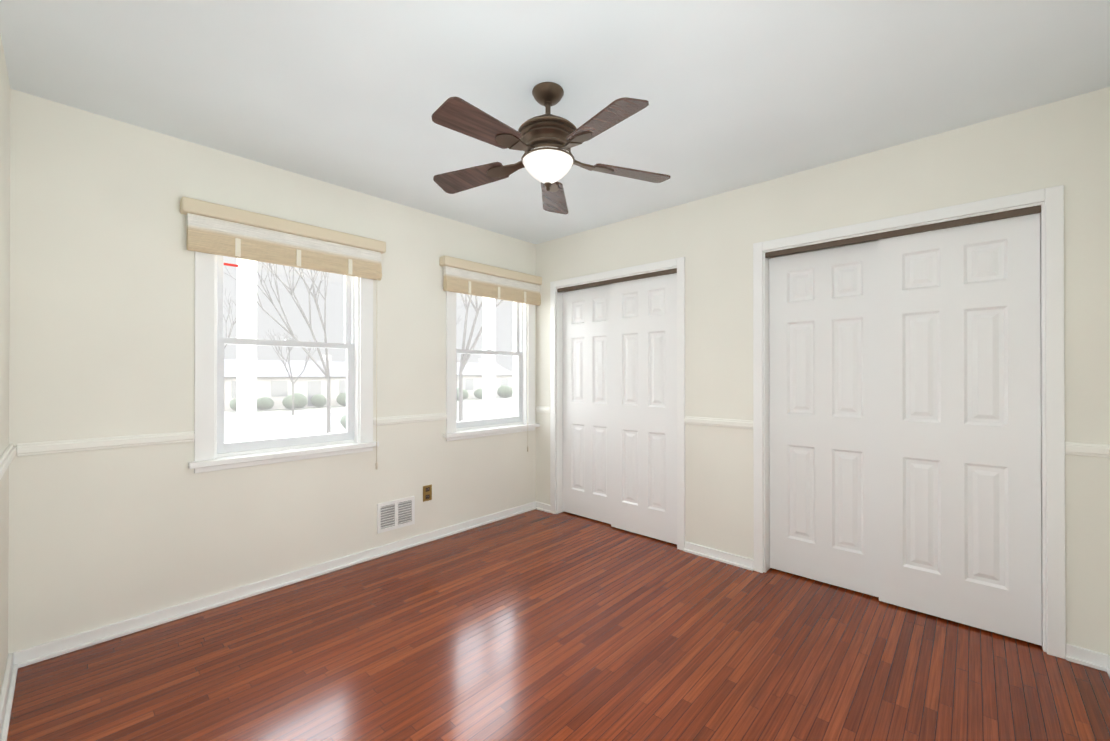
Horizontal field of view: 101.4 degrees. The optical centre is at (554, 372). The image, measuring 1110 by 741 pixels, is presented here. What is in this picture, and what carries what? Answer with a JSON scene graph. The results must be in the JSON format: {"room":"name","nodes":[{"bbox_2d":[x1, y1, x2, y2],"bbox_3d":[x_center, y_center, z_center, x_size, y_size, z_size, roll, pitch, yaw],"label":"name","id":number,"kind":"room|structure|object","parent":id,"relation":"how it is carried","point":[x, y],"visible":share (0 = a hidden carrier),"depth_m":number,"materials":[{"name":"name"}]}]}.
{"room":"empty bedroom","nodes":[
{"label":"empty bedroom","id":0,"kind":"room"},
{"bbox_2d":[0,33,10,692],"bbox_3d":[-1.037,0.019,0.667,3.530,2.440,0.120,0,0,43],"label":"wall","id":1,"kind":"structure","parent":0,"point":[5,102],"depth_m":1.75,"materials":[{"name":"beige paint"}]},
{"bbox_2d":[0,443,23,479],"bbox_3d":[-1.032,0.323,0.760,3.410,0.055,0.024,0,0,43],"label":"trim","id":2,"kind":"structure","parent":1,"relation":"attached to","point":[7,456],"depth_m":1.73,"materials":[{"name":"white wood"}]},
{"bbox_2d":[0,653,23,740],"bbox_3d":[-1.031,1.206,0.758,3.410,0.066,0.028,0,0,43],"label":"baseboard","id":3,"kind":"structure","parent":1,"relation":"attached to","point":[15,661],"depth_m":1.72,"materials":[{"name":"white wood"}]},
{"bbox_2d":[8,89,585,653],"bbox_3d":[-1.054,0.029,3.384,0.180,2.440,4.090,0,0,43],"label":"wall","id":4,"kind":"structure","parent":0,"point":[102,263],"depth_m":2.26,"materials":[{"name":"beige paint"}]},
{"bbox_2d":[24,431,194,455],"bbox_3d":[-2.067,0.328,2.137,0.020,0.055,0.585,0,0,43],"label":"trim","id":5,"kind":"structure","parent":4,"relation":"attached to","point":[89,444],"depth_m":2.11,"materials":[{"name":"white wood"}]},
{"bbox_2d":[14,501,543,665],"bbox_3d":[-1.207,1.214,3.044,0.050,0.066,3.090,0,0,43],"label":"baseboard","id":6,"kind":"structure","parent":4,"relation":"attached to","point":[92,637],"depth_m":2.48,"materials":[{"name":"white wood"}]},
{"bbox_2d":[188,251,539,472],"bbox_3d":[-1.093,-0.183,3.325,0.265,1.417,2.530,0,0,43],"label":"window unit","id":7,"kind":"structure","parent":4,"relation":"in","point":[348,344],"depth_m":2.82,"materials":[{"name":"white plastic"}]},
{"bbox_2d":[180,197,385,253],"bbox_3d":[-1.525,-0.846,2.685,0.080,0.072,1.072,0,0,43],"label":"blind valance","id":8,"kind":"object","parent":7,"relation":"attached to","point":[213,210],"visible":0.79,"depth_m":2.57,"materials":[{"name":"beige wood"}]},
{"bbox_2d":[187,213,381,279],"bbox_3d":[-1.520,-0.716,2.680,0.050,0.188,1.020,0,0,43],"label":"window shade","id":9,"kind":"object","parent":7,"relation":"attached to","point":[209,235],"visible":0.98,"depth_m":2.59,"materials":[{"name":"beige fabric"}]},
{"bbox_2d":[375,287,377,468],"bbox_3d":[-1.186,0.007,3.019,0.015,1.270,0.016,0,0,43],"label":"blind cord","id":10,"kind":"object","parent":9,"relation":"hanging from","point":[376,465],"visible":1,"depth_m":3.02,"materials":[{"name":"beige fabric"}]},
{"bbox_2d":[439,255,541,284],"bbox_3d":[-0.487,-0.842,3.809,0.080,0.072,1.072,0,0,43],"label":"blind valance","id":11,"kind":"object","parent":7,"relation":"attached to","point":[454,262],"visible":0.79,"depth_m":3.69,"materials":[{"name":"beige wood"}]},
{"bbox_2d":[443,266,540,305],"bbox_3d":[-0.483,-0.712,3.805,0.050,0.188,1.020,0,0,43],"label":"window shade","id":12,"kind":"object","parent":7,"relation":"attached to","point":[457,280],"visible":1,"depth_m":3.72,"materials":[{"name":"beige fabric"}]},
{"bbox_2d":[377,496,414,533],"bbox_3d":[-1.108,0.991,3.175,0.018,0.200,0.278,0,0,43],"label":"air vent","id":13,"kind":"object","parent":4,"relation":"in","point":[395,514],"visible":1,"depth_m":3.17,"materials":[{"name":"white metal"}]},
{"bbox_2d":[373,413,446,425],"bbox_3d":[-1.029,0.333,3.263,0.020,0.055,0.580,0,0,43],"label":"trim","id":14,"kind":"structure","parent":4,"relation":"attached to","point":[435,416],"depth_m":3.24,"materials":[{"name":"white wood"}]},
{"bbox_2d":[423,484,431,501],"bbox_3d":[-0.945,0.891,3.361,0.008,0.114,0.072,0,0,43],"label":"electrical outlet plate","id":15,"kind":"object","parent":4,"relation":"attached to","point":[427,492],"visible":1,"depth_m":3.36,"materials":[{"name":"gold metal"}]},
{"bbox_2d":[456,296,522,428],"bbox_3d":[-0.582,-0.172,3.894,0.104,1.239,0.755,0,0,43],"label":"window unit","id":16,"kind":"structure","parent":4,"relation":"in","point":[517,353],"depth_m":4.09,"materials":[{"name":"white plastic"}]},
{"bbox_2d":[0,0,1109,243],"bbox_3d":[0.243,-1.256,2.192,3.710,0.120,4.090,0,0,43],"label":"ceiling","id":17,"kind":"structure","parent":0,"point":[356,94],"depth_m":1.84,"materials":[{"name":"white paint"}]},
{"bbox_2d":[431,82,670,213],"bbox_3d":[-0.046,-0.984,1.904,1.074,0.426,1.041,0,0,43],"label":"ceiling fan","id":18,"kind":"object","parent":17,"relation":"hanging from","point":[547,141],"visible":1,"depth_m":1.84,"materials":[{"name":"brown wood"}]},
{"bbox_2d":[7,509,1109,740],"bbox_3d":[0.243,1.304,2.182,3.710,0.120,4.090,0,0,43],"label":"floor","id":19,"kind":"structure","parent":0,"point":[535,625],"depth_m":1.93,"materials":[{"name":"brown wood"}]},
{"bbox_2d":[589,240,877,287],"bbox_3d":[1.448,0.028,3.361,3.530,2.440,0.730,0,0,43],"label":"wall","id":20,"kind":"structure","parent":0,"point":[795,253],"depth_m":3.31,"materials":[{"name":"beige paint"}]},
{"bbox_2d":[536,87,1109,654],"bbox_3d":[1.160,0.027,3.048,3.530,2.440,0.120,0,0,43],"label":"wall","id":21,"kind":"structure","parent":0,"point":[1056,143],"depth_m":2.50,"materials":[{"name":"beige paint"}]},
{"bbox_2d":[563,285,610,523],"bbox_3d":[0.297,0.258,3.883,0.592,1.960,0.034,0,0,43],"label":"closet door","id":22,"kind":"structure","parent":21,"relation":"in","point":[587,402],"depth_m":3.88,"materials":[{"name":"white wood"}]},
{"bbox_2d":[611,273,676,543],"bbox_3d":[0.681,0.257,3.472,0.592,1.960,0.034,0,0,43],"label":"closet door","id":23,"kind":"structure","parent":21,"relation":"in","point":[644,406],"depth_m":3.45,"materials":[{"name":"white wood"}]},
{"bbox_2d":[684,416,752,428],"bbox_3d":[1.082,0.332,3.024,0.469,0.055,0.020,0,0,43],"label":"trim","id":24,"kind":"structure","parent":21,"relation":"attached to","point":[718,422],"depth_m":3.01,"materials":[{"name":"white wood"}]},
{"bbox_2d":[684,541,753,570],"bbox_3d":[1.079,1.214,3.018,0.469,0.066,0.028,0,0,43],"label":"baseboard","id":25,"kind":"structure","parent":21,"relation":"attached to","point":[721,556],"depth_m":3.00,"materials":[{"name":"white wood"}]},
{"bbox_2d":[550,185,1065,658],"bbox_3d":[1.132,0.216,3.061,3.070,2.062,0.138,0,0,43],"label":"trim","id":26,"kind":"structure","parent":21,"relation":"attached to","point":[1047,204],"depth_m":2.39,"materials":[{"name":"white wood"}]},
{"bbox_2d":[769,241,878,596],"bbox_3d":[1.593,0.254,2.688,0.603,1.960,0.034,0,0,43],"label":"closet door","id":27,"kind":"structure","parent":21,"relation":"in","point":[823,422],"depth_m":2.67,"materials":[{"name":"white wood"}]},
{"bbox_2d":[878,213,1041,645],"bbox_3d":[1.986,0.252,2.268,0.603,1.960,0.034,0,0,43],"label":"closet door","id":28,"kind":"structure","parent":21,"relation":"in","point":[959,405],"depth_m":2.23,"materials":[{"name":"white wood"}]},
{"bbox_2d":[1096,651,1109,677],"bbox_3d":[1.270,1.206,0.759,0.028,0.066,3.090,0,0,43],"label":"baseboard","id":29,"kind":"structure","parent":21,"relation":"attached to","point":[1102,660],"depth_m":1.90,"materials":[{"name":"white wood"}]},
{"bbox_2d":[1100,444,1109,457],"bbox_3d":[1.273,0.323,0.759,0.020,0.055,3.090,0,0,43],"label":"trim","id":30,"kind":"structure","parent":21,"relation":"attached to","point":[1104,448],"depth_m":1.89,"materials":[{"name":"white wood"}]},
{"label":"outside","id":31,"kind":"structure","parent":0,"visible":0},
{"bbox_2d":[224,397,512,442],"bbox_3d":[-35.063,2.942,56.781,117.400,0.200,150.000,0,0,43],"label":"lawn","id":32,"kind":"structure","parent":31,"point":[282,413],"depth_m":29.09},
{"bbox_2d":[224,355,345,411],"bbox_3d":[-22.769,0.572,37.965,7.700,4.400,10.700,0,0,43],"label":"house","id":33,"kind":"structure","parent":32,"relation":"on","point":[312,382],"depth_m":35.78,"materials":[{"name":"grey"}]},
{"bbox_2d":[457,358,512,398],"bbox_3d":[-10.960,0.523,52.241,7.700,4.600,10.700,0,0,43],"label":"house","id":34,"kind":"structure","parent":32,"relation":"on","point":[502,380],"depth_m":51.10,"materials":[{"name":"grey"}]},
{"bbox_2d":[224,403,512,434],"bbox_3d":[-8.382,2.863,32.168,7.998,0.180,150.000,0,0,43],"label":"street","id":35,"kind":"structure","parent":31,"point":[284,422],"depth_m":26.13,"materials":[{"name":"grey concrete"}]}
]}

